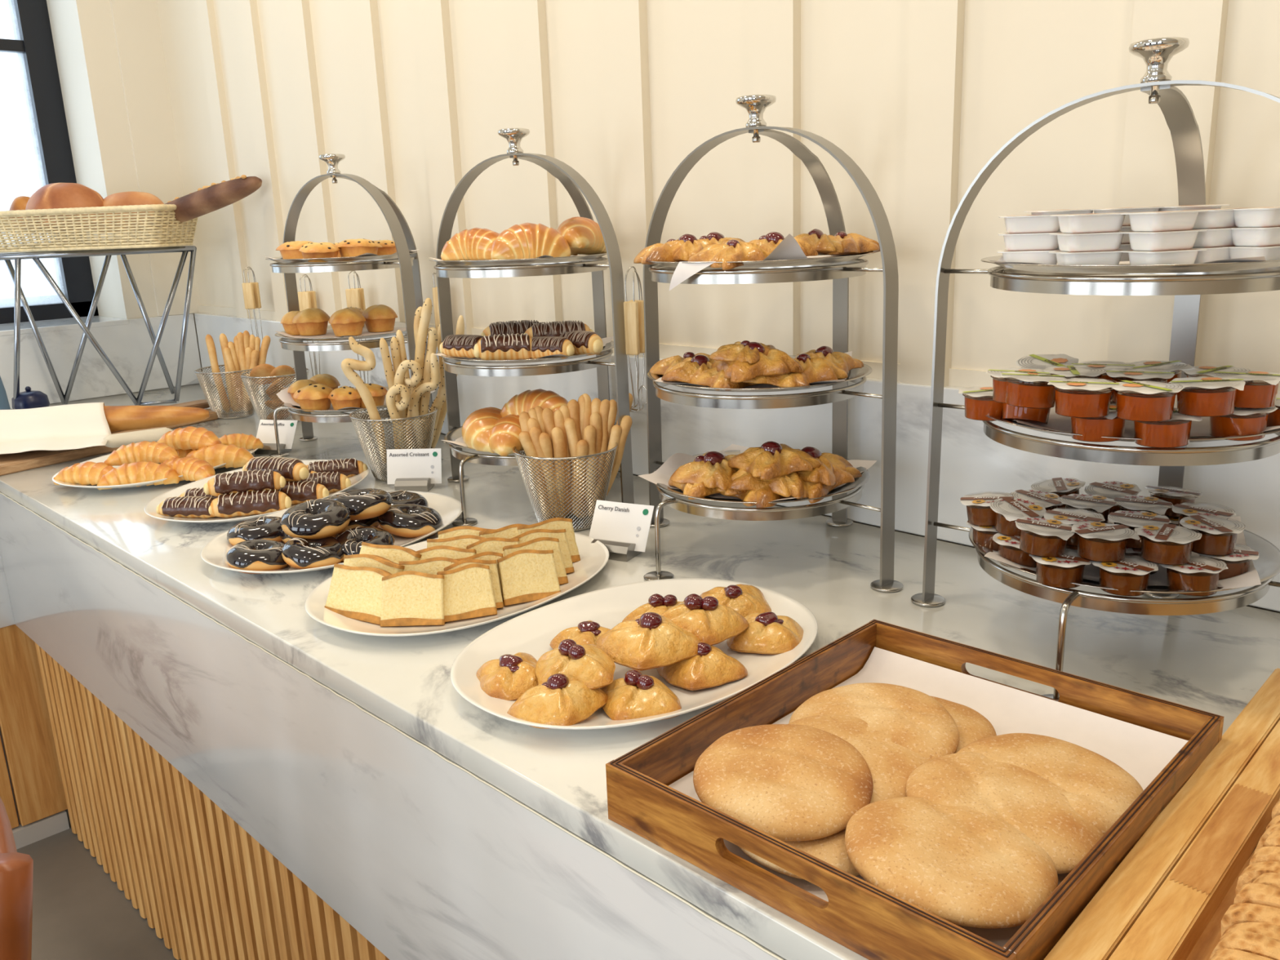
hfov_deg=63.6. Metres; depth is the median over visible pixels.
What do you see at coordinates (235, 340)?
breadstick
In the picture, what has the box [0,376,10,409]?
jug
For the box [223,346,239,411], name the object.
breadstick
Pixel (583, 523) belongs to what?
wire basket
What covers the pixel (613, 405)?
breadstick
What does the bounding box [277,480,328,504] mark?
eclair
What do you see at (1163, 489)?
print
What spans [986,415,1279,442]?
round platter
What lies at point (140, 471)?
croissant
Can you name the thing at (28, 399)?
pot
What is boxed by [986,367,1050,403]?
cup
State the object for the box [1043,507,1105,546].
cup
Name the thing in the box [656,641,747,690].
cherry danish
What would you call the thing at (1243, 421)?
cup
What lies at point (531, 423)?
breadstick
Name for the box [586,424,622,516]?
breadstick
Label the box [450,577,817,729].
oval plate
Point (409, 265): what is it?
tiered stand
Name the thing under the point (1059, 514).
print
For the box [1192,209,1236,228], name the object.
tub
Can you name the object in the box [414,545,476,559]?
cake slice
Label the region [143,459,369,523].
oval plate
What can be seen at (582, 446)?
breadstick
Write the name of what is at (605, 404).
breadstick
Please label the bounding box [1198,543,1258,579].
cup
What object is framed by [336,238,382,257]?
muffin
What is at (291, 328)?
muffin
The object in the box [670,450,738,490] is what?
cherry danish
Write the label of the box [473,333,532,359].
eclair
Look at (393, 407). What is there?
breadstick
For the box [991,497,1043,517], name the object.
print
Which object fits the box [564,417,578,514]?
breadstick
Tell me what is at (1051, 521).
print
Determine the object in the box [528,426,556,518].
breadstick
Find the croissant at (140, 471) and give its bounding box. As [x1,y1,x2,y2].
[97,461,179,489]
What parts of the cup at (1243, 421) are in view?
lid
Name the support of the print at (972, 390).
on the cup at (980, 403)
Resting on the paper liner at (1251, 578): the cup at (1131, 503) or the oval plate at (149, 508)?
the cup at (1131, 503)
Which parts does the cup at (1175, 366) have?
lid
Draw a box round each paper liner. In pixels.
[263,248,419,259]
[275,324,406,337]
[276,386,435,409]
[428,254,587,260]
[434,336,613,359]
[441,436,466,446]
[638,444,876,501]
[640,234,857,260]
[652,351,852,388]
[984,515,1261,589]
[990,256,1266,265]
[1013,395,1279,437]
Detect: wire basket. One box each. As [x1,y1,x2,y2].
[194,364,259,418]
[240,367,309,422]
[349,404,437,481]
[511,442,617,531]
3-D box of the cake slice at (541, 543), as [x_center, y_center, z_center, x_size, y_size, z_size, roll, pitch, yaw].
[-0.146,0.116,1.426,0.081,0.068,0.044,-8,16,-22]
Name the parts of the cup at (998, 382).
lid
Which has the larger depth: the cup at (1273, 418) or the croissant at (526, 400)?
the croissant at (526, 400)
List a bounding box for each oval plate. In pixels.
[51,437,257,488]
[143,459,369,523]
[200,490,462,573]
[304,528,608,636]
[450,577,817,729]
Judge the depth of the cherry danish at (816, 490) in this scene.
1.41 m
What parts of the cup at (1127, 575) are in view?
lid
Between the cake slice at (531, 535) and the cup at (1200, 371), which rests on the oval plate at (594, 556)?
the cake slice at (531, 535)
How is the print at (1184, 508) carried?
on the cup at (1184, 509)
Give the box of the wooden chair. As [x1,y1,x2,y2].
[0,796,33,959]
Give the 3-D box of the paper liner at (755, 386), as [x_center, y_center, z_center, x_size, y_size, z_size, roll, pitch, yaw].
[0.171,-0.160,1.489,0.256,0.017,0.256,1,15,14]
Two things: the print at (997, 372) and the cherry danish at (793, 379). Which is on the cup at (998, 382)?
the print at (997, 372)
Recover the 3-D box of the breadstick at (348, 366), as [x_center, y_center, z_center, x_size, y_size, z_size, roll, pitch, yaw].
[-0.542,-0.154,2.021,0.068,0.254,0.022,-6,15,-15]
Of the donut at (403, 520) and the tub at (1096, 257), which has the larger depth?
the donut at (403, 520)
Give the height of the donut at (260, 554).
0.042 m
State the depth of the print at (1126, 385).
0.95 m
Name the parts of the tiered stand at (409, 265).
rod, knob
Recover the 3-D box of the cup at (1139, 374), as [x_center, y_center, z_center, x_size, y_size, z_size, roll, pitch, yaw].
[0.497,-0.093,1.028,0.064,0.030,0.063,5,16,25]
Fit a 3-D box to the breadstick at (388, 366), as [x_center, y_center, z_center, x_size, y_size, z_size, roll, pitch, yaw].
[-0.501,-0.160,2.089,0.029,0.257,0.019,-5,15,-11]
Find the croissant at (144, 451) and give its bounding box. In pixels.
[103,440,179,466]
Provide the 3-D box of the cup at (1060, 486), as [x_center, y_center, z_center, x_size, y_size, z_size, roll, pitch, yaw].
[0.495,0.018,1.224,0.059,0.034,0.060,2,15,16]
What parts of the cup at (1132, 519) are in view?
lid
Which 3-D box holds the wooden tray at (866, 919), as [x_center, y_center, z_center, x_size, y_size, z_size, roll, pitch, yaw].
[0.244,0.249,0.897,0.356,0.053,0.415,12,20,43]
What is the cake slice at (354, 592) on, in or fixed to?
on the oval plate at (594, 556)
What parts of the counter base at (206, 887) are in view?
skirting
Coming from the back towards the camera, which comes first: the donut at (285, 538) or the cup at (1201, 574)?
the donut at (285, 538)
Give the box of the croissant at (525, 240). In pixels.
[490,222,571,259]
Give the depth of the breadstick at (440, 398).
2.12 m
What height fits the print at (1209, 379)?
0.001 m
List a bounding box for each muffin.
[275,240,312,259]
[280,311,300,335]
[287,379,317,403]
[292,307,329,335]
[293,383,333,411]
[298,242,340,262]
[309,373,340,389]
[328,307,365,336]
[328,386,361,409]
[333,242,341,257]
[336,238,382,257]
[345,306,364,326]
[360,382,387,408]
[362,304,397,332]
[373,240,396,255]
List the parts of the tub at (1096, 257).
film lid, butter tub, film lid, butter tub, film lid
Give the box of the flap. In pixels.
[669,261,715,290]
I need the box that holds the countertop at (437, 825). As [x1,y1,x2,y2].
[0,383,1279,959]
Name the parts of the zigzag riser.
leg, leg, leg, leg, frame, leg, rail, leg, leg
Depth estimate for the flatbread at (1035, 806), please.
0.81 m
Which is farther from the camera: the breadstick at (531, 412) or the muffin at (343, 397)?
the muffin at (343, 397)
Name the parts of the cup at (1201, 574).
lid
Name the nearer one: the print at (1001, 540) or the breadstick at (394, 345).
the print at (1001, 540)
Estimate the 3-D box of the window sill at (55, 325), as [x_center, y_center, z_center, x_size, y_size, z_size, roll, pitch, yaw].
[-2.141,-0.419,3.045,1.115,0.016,0.288,-16,20,-42]
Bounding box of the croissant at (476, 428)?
[462,407,502,453]
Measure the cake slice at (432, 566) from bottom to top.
0.069 m
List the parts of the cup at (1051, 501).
lid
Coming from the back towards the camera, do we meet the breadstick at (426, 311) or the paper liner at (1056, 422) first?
the breadstick at (426, 311)
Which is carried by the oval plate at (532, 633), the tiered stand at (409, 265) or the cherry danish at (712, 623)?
the cherry danish at (712, 623)
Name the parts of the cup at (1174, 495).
lid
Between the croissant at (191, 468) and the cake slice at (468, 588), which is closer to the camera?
the cake slice at (468, 588)
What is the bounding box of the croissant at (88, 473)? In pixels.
[53,461,113,485]
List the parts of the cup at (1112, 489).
lid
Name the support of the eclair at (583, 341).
on the paper liner at (606, 340)
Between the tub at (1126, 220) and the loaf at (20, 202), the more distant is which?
the loaf at (20, 202)
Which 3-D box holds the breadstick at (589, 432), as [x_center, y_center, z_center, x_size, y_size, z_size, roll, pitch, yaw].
[-0.087,-0.014,1.733,0.039,0.155,0.029,-10,16,-29]
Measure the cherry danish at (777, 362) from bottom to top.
0.046 m
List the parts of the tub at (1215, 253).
butter tub, film lid, film lid, butter tub, film lid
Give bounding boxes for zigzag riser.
[0,245,196,409]
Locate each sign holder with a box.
[254,419,297,454]
[386,448,441,492]
[589,499,653,561]
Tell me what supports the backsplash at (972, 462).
attached to the wall at (921, 95)
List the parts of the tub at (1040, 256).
film lid, butter tub, film lid, butter tub, film lid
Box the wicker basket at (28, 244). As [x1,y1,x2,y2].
[0,204,197,253]
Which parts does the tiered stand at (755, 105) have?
rod, knob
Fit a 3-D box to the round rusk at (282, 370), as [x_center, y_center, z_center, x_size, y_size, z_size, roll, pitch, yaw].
[-0.943,-0.275,2.724,0.068,0.059,0.043,-12,17,-33]
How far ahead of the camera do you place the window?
3.33 m
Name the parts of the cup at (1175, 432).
lid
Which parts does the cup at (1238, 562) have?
lid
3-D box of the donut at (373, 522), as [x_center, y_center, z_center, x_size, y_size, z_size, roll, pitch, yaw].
[-0.476,0.067,1.723,0.090,0.033,0.089,-7,15,-17]
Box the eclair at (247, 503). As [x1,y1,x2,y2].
[208,488,291,517]
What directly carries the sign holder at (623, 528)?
on the countertop at (437, 825)
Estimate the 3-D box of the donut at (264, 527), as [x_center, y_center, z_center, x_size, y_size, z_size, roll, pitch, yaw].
[-0.614,0.085,1.670,0.098,0.038,0.097,4,16,21]
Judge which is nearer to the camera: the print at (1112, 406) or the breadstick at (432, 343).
the print at (1112, 406)
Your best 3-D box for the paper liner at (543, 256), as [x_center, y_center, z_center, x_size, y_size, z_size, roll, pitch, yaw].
[-0.208,-0.393,1.812,0.230,0.012,0.230,5,16,25]
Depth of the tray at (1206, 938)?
0.72 m
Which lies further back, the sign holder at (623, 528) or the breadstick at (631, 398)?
the breadstick at (631, 398)
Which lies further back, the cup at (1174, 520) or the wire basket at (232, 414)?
the wire basket at (232, 414)
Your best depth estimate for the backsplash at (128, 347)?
3.28 m
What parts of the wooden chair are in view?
rail, post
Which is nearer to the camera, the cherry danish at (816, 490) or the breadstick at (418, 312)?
the cherry danish at (816, 490)
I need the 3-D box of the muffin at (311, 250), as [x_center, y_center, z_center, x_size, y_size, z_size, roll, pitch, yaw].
[-0.666,-0.474,2.148,0.084,0.040,0.082,-9,16,-26]
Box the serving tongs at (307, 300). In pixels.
[297,274,319,376]
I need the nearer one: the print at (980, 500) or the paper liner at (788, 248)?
the print at (980, 500)
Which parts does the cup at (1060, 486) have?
lid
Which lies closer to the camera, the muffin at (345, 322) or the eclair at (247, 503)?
the eclair at (247, 503)
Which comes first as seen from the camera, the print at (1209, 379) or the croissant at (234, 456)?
the print at (1209, 379)
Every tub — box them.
[996,213,1069,267]
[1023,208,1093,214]
[1048,212,1129,265]
[1090,206,1164,226]
[1119,225,1132,243]
[1119,243,1132,261]
[1120,210,1208,265]
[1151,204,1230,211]
[1182,208,1244,263]
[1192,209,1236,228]
[1194,247,1230,263]
[1226,206,1279,260]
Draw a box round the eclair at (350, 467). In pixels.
[306,457,367,477]
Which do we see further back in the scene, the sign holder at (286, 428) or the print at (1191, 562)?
the sign holder at (286, 428)
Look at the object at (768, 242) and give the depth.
1.37 m
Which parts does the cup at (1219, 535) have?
lid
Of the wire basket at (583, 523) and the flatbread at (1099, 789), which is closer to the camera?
the flatbread at (1099, 789)
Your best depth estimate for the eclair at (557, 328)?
1.77 m
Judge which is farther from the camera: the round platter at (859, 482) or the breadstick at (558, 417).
the breadstick at (558, 417)
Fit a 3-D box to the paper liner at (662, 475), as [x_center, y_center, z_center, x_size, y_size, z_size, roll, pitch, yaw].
[0.176,-0.018,1.525,0.256,0.029,0.256,9,18,37]
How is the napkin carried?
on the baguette
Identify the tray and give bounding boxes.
[605,619,1224,959]
[1186,850,1254,959]
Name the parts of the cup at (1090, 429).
lid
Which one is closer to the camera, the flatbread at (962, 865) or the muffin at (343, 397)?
the flatbread at (962, 865)
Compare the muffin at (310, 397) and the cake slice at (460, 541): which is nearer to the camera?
the cake slice at (460, 541)
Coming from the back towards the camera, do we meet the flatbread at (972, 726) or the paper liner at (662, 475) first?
the paper liner at (662, 475)
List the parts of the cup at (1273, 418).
lid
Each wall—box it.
[46,0,208,384]
[155,0,1279,613]
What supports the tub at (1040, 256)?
on the paper liner at (1262, 258)
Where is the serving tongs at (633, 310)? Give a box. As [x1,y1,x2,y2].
[623,266,646,412]
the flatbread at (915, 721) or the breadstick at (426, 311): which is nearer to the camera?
the flatbread at (915, 721)
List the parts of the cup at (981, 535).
lid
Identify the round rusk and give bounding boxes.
[249,363,275,385]
[264,400,288,410]
[266,377,285,395]
[266,410,289,420]
[268,386,285,401]
[270,364,295,386]
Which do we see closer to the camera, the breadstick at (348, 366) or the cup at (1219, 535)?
the cup at (1219, 535)
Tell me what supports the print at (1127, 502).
on the cup at (1131, 503)
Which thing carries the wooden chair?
on the floor
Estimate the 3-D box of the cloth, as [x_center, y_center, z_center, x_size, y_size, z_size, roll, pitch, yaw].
[-1.169,-0.099,2.409,0.149,0.032,0.039,-11,17,-31]
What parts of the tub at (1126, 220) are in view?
film lid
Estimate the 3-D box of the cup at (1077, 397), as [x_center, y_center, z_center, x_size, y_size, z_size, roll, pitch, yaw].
[0.421,-0.078,0.981,0.063,0.030,0.063,5,16,25]
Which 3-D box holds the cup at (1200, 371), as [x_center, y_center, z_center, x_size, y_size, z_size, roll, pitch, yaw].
[0.571,-0.096,1.027,0.063,0.030,0.063,-12,17,-33]
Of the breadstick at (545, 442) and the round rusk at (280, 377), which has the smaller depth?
the breadstick at (545, 442)
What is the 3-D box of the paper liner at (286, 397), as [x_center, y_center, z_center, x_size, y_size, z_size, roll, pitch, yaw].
[-0.640,-0.198,2.335,0.250,0.036,0.250,9,18,37]
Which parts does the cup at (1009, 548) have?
lid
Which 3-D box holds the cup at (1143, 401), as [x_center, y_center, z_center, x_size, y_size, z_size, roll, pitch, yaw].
[0.468,-0.073,0.955,0.063,0.030,0.064,-6,15,-14]
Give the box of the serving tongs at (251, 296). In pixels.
[241,266,268,401]
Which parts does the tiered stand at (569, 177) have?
rod, knob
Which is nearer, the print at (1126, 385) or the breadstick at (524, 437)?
the print at (1126, 385)
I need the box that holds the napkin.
[0,402,111,453]
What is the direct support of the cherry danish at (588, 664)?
on the cherry danish at (560, 700)
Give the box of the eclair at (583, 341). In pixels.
[560,330,603,355]
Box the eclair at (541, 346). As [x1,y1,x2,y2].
[530,336,574,359]
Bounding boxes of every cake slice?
[324,563,392,624]
[343,554,404,573]
[359,542,422,564]
[380,570,445,626]
[398,556,458,574]
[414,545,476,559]
[426,534,484,548]
[436,563,497,622]
[437,525,495,538]
[443,559,503,608]
[451,551,502,599]
[466,537,519,556]
[479,524,526,538]
[497,549,560,605]
[502,537,568,584]
[511,528,574,573]
[517,517,580,562]
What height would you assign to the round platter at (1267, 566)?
0.010 m
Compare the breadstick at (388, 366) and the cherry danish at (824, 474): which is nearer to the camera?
the cherry danish at (824, 474)
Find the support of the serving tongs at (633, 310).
hanging from the tiered stand at (569, 177)
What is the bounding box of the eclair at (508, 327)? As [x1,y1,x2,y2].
[480,320,538,336]
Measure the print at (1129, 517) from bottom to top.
0.001 m
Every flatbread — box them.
[693,724,873,840]
[738,828,859,879]
[788,682,959,760]
[788,714,928,803]
[844,796,1057,928]
[906,751,1103,874]
[931,696,996,753]
[957,733,1143,834]
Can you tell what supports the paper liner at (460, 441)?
on the round platter at (455, 433)
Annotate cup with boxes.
[958,386,1002,421]
[959,491,1015,526]
[966,520,999,551]
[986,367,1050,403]
[989,497,1046,536]
[992,533,1035,568]
[1000,371,1066,408]
[1000,403,1050,424]
[1009,489,1063,518]
[1015,516,1075,557]
[1016,353,1078,369]
[1029,547,1091,588]
[1031,477,1085,508]
[1042,364,1106,378]
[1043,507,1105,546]
[1047,377,1119,417]
[1058,493,1117,523]
[1066,522,1111,550]
[1071,360,1135,396]
[1071,404,1125,442]
[1071,521,1140,562]
[1084,480,1141,513]
[1091,553,1158,596]
[1106,367,1174,403]
[1107,510,1171,549]
[1111,380,1184,422]
[1114,495,1173,515]
[1125,546,1159,574]
[1126,360,1192,395]
[1133,407,1202,448]
[1134,523,1201,564]
[1144,485,1203,517]
[1160,555,1227,596]
[1166,515,1178,525]
[1168,376,1245,417]
[1172,502,1235,527]
[1179,515,1246,555]
[1181,364,1249,377]
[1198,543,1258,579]
[1209,405,1279,440]
[1213,369,1279,408]
[1266,394,1279,432]
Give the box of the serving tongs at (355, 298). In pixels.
[345,271,368,422]
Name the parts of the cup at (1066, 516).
lid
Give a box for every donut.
[226,515,282,545]
[226,538,288,573]
[280,498,351,539]
[280,528,337,542]
[280,536,343,570]
[328,488,392,519]
[336,526,395,562]
[338,516,379,534]
[377,503,442,537]
[387,489,428,506]
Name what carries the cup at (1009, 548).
on the paper liner at (1251, 578)
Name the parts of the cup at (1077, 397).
lid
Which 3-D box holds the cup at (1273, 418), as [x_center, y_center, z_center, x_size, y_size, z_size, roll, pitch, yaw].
[0.644,-0.065,1.020,0.064,0.030,0.063,5,16,25]
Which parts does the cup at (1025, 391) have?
lid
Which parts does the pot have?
pot knob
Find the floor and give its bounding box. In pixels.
[0,731,181,959]
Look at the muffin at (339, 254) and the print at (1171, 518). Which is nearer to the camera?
the print at (1171, 518)
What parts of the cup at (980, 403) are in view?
lid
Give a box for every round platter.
[265,251,417,262]
[274,321,406,341]
[283,385,388,412]
[428,252,607,265]
[436,341,613,363]
[444,422,616,452]
[647,355,871,391]
[649,251,874,268]
[652,450,870,503]
[968,527,1279,593]
[981,255,1279,273]
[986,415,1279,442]
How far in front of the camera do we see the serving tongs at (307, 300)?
2.80 m
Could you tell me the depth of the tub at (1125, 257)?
1.04 m
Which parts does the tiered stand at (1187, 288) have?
rod, knob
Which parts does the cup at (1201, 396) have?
lid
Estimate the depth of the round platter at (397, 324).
2.18 m
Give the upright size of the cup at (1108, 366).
0.030 m
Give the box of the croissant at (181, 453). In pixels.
[157,448,198,463]
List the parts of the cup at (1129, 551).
lid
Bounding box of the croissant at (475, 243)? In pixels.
[440,227,499,260]
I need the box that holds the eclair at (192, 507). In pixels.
[155,496,215,518]
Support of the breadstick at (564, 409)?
in the wire basket at (583, 523)
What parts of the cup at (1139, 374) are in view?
lid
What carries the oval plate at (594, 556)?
on the countertop at (437, 825)
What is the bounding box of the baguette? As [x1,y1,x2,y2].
[103,405,209,431]
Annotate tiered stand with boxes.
[269,153,432,457]
[434,128,634,526]
[643,94,902,592]
[911,36,1279,699]
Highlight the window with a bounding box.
[0,0,98,324]
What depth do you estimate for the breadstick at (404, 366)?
2.04 m
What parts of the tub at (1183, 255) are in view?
film lid, butter tub, butter tub, film lid, film lid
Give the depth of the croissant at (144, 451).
2.14 m
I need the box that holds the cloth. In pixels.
[102,427,173,448]
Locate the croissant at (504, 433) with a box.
[488,413,524,456]
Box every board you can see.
[0,399,209,454]
[0,408,221,475]
[1043,667,1279,959]
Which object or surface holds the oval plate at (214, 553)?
on the countertop at (437, 825)
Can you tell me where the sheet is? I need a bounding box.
[668,646,1188,946]
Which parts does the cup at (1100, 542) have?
lid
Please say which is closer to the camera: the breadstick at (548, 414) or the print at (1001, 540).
the print at (1001, 540)
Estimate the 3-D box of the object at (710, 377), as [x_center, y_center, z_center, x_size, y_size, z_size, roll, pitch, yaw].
[0.122,-0.144,1.407,0.087,0.031,0.089,-12,17,-34]
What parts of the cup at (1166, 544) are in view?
lid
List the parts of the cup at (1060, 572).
lid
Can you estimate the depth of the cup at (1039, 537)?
1.06 m
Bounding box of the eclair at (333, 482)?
[285,471,351,493]
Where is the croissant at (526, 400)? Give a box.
[500,388,568,417]
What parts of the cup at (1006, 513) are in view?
lid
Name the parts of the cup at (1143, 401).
lid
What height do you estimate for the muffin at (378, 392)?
0.050 m
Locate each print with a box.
[960,491,1013,503]
[964,386,992,395]
[987,368,1050,376]
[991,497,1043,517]
[996,535,1020,545]
[1001,372,1064,379]
[1009,489,1062,505]
[1016,517,1072,534]
[1031,477,1079,491]
[1041,547,1089,563]
[1045,507,1103,521]
[1048,377,1119,385]
[1053,364,1105,374]
[1060,493,1116,507]
[1071,360,1135,367]
[1075,521,1134,538]
[1084,481,1138,497]
[1099,553,1157,571]
[1106,367,1174,374]
[1108,510,1169,525]
[1109,404,1115,413]
[1114,495,1172,509]
[1120,380,1182,390]
[1126,546,1141,551]
[1132,360,1187,369]
[1142,523,1200,541]
[1146,485,1200,494]
[1166,515,1178,520]
[1170,377,1243,386]
[1172,408,1192,417]
[1172,555,1226,570]
[1173,502,1235,515]
[1184,515,1244,531]
[1196,365,1249,373]
[1213,371,1279,378]
[1223,543,1258,557]
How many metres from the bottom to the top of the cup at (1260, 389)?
0.030 m
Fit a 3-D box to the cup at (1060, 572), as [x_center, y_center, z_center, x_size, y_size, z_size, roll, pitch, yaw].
[0.432,0.091,1.063,0.060,0.028,0.060,8,18,35]
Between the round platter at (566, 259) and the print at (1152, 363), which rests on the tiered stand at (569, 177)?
the round platter at (566, 259)
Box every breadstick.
[204,334,230,412]
[219,333,234,410]
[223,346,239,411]
[227,341,241,410]
[233,335,243,410]
[236,332,245,396]
[242,330,249,349]
[243,346,252,410]
[243,350,258,411]
[248,334,255,351]
[255,336,260,359]
[257,335,271,391]
[341,336,386,462]
[379,337,400,448]
[386,383,410,448]
[390,336,407,420]
[394,359,422,432]
[395,329,413,448]
[405,297,432,448]
[408,352,439,448]
[413,306,422,448]
[417,327,437,448]
[423,324,445,448]
[431,315,464,448]
[518,431,551,519]
[519,411,536,488]
[527,417,542,432]
[528,408,543,432]
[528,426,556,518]
[534,405,545,432]
[539,432,561,517]
[542,408,568,497]
[551,426,567,517]
[553,409,568,514]
[559,404,571,515]
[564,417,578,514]
[567,399,582,515]
[573,440,588,518]
[577,394,585,437]
[582,393,591,439]
[583,425,597,515]
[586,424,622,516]
[589,412,602,480]
[591,398,600,414]
[597,399,609,479]
[606,415,632,495]
[608,399,617,442]
[616,392,633,424]
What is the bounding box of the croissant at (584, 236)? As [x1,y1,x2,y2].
[556,216,606,254]
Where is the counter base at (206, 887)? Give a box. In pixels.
[0,624,389,959]
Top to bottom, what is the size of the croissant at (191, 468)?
0.046 m
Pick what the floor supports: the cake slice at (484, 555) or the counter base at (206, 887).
the counter base at (206, 887)
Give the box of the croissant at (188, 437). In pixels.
[156,426,221,449]
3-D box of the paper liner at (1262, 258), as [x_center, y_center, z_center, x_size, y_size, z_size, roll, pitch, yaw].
[0.527,-0.236,1.084,0.244,0.015,0.244,8,18,35]
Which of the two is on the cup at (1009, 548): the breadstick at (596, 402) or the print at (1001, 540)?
the print at (1001, 540)
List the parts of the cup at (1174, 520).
lid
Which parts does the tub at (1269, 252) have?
film lid, butter tub, film lid, butter tub, film lid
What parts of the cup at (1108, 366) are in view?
lid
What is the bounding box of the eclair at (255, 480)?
[203,469,285,496]
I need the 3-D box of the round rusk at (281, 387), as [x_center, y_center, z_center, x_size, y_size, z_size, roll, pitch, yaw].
[-0.958,-0.228,2.753,0.059,0.040,0.069,8,18,34]
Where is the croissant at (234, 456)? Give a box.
[186,444,255,468]
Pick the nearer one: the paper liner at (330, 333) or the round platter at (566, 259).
the round platter at (566, 259)
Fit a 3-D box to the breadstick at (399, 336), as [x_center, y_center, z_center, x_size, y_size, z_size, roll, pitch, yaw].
[-0.478,-0.170,2.114,0.022,0.276,0.018,-3,14,-4]
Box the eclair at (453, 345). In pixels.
[439,334,483,358]
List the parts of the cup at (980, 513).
lid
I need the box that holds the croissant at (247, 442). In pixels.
[218,433,263,449]
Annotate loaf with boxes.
[8,195,29,229]
[25,182,104,231]
[94,191,164,231]
[134,174,262,230]
[1208,798,1279,959]
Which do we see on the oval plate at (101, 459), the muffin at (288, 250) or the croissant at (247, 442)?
the croissant at (247, 442)
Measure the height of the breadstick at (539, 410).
0.188 m
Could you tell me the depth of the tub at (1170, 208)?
1.02 m
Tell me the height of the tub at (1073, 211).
0.017 m
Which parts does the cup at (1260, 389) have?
lid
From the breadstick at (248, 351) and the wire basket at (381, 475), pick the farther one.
the breadstick at (248, 351)
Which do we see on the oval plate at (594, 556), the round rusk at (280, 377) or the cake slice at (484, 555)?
the cake slice at (484, 555)
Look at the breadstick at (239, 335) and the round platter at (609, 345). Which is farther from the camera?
the breadstick at (239, 335)
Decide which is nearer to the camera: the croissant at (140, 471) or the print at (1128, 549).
the print at (1128, 549)
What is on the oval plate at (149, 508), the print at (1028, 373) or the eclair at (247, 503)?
the eclair at (247, 503)
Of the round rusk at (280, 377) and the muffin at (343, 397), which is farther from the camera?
the round rusk at (280, 377)
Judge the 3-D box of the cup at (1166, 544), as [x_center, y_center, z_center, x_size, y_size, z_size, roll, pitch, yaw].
[0.528,0.065,1.035,0.060,0.028,0.060,8,18,35]
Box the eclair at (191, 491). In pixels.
[178,487,217,497]
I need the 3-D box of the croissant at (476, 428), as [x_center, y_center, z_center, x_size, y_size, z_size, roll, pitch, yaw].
[-0.264,-0.093,1.804,0.090,0.067,0.145,1,15,13]
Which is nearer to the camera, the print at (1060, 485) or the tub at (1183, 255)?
the tub at (1183, 255)
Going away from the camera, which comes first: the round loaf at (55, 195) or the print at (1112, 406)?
the print at (1112, 406)
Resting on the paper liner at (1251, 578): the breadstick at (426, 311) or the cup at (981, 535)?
the cup at (981, 535)
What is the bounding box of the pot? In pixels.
[11,386,49,409]
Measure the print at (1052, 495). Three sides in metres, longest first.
0.058 x 0.054 x 0.001 m
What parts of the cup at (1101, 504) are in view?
lid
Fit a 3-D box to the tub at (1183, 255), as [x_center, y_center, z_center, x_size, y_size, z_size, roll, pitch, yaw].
[0.492,-0.227,0.975,0.069,0.052,0.054,-6,15,-14]
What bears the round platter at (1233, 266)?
on the tiered stand at (1187, 288)
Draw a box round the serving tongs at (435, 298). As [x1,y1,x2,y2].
[431,271,447,442]
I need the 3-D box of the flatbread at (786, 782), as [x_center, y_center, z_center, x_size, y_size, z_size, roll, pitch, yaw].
[0.120,0.244,0.855,0.146,0.032,0.154,8,18,35]
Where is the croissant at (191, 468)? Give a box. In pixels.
[163,456,215,480]
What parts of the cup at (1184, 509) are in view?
lid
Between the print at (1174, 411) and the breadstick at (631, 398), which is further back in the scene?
the breadstick at (631, 398)
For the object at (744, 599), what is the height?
0.047 m
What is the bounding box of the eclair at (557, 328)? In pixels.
[523,320,593,337]
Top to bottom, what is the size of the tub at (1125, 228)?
0.017 m
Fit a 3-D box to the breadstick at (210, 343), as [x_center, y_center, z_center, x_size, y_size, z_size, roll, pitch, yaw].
[-1.174,-0.296,2.868,0.053,0.217,0.023,6,17,30]
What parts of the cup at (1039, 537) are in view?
lid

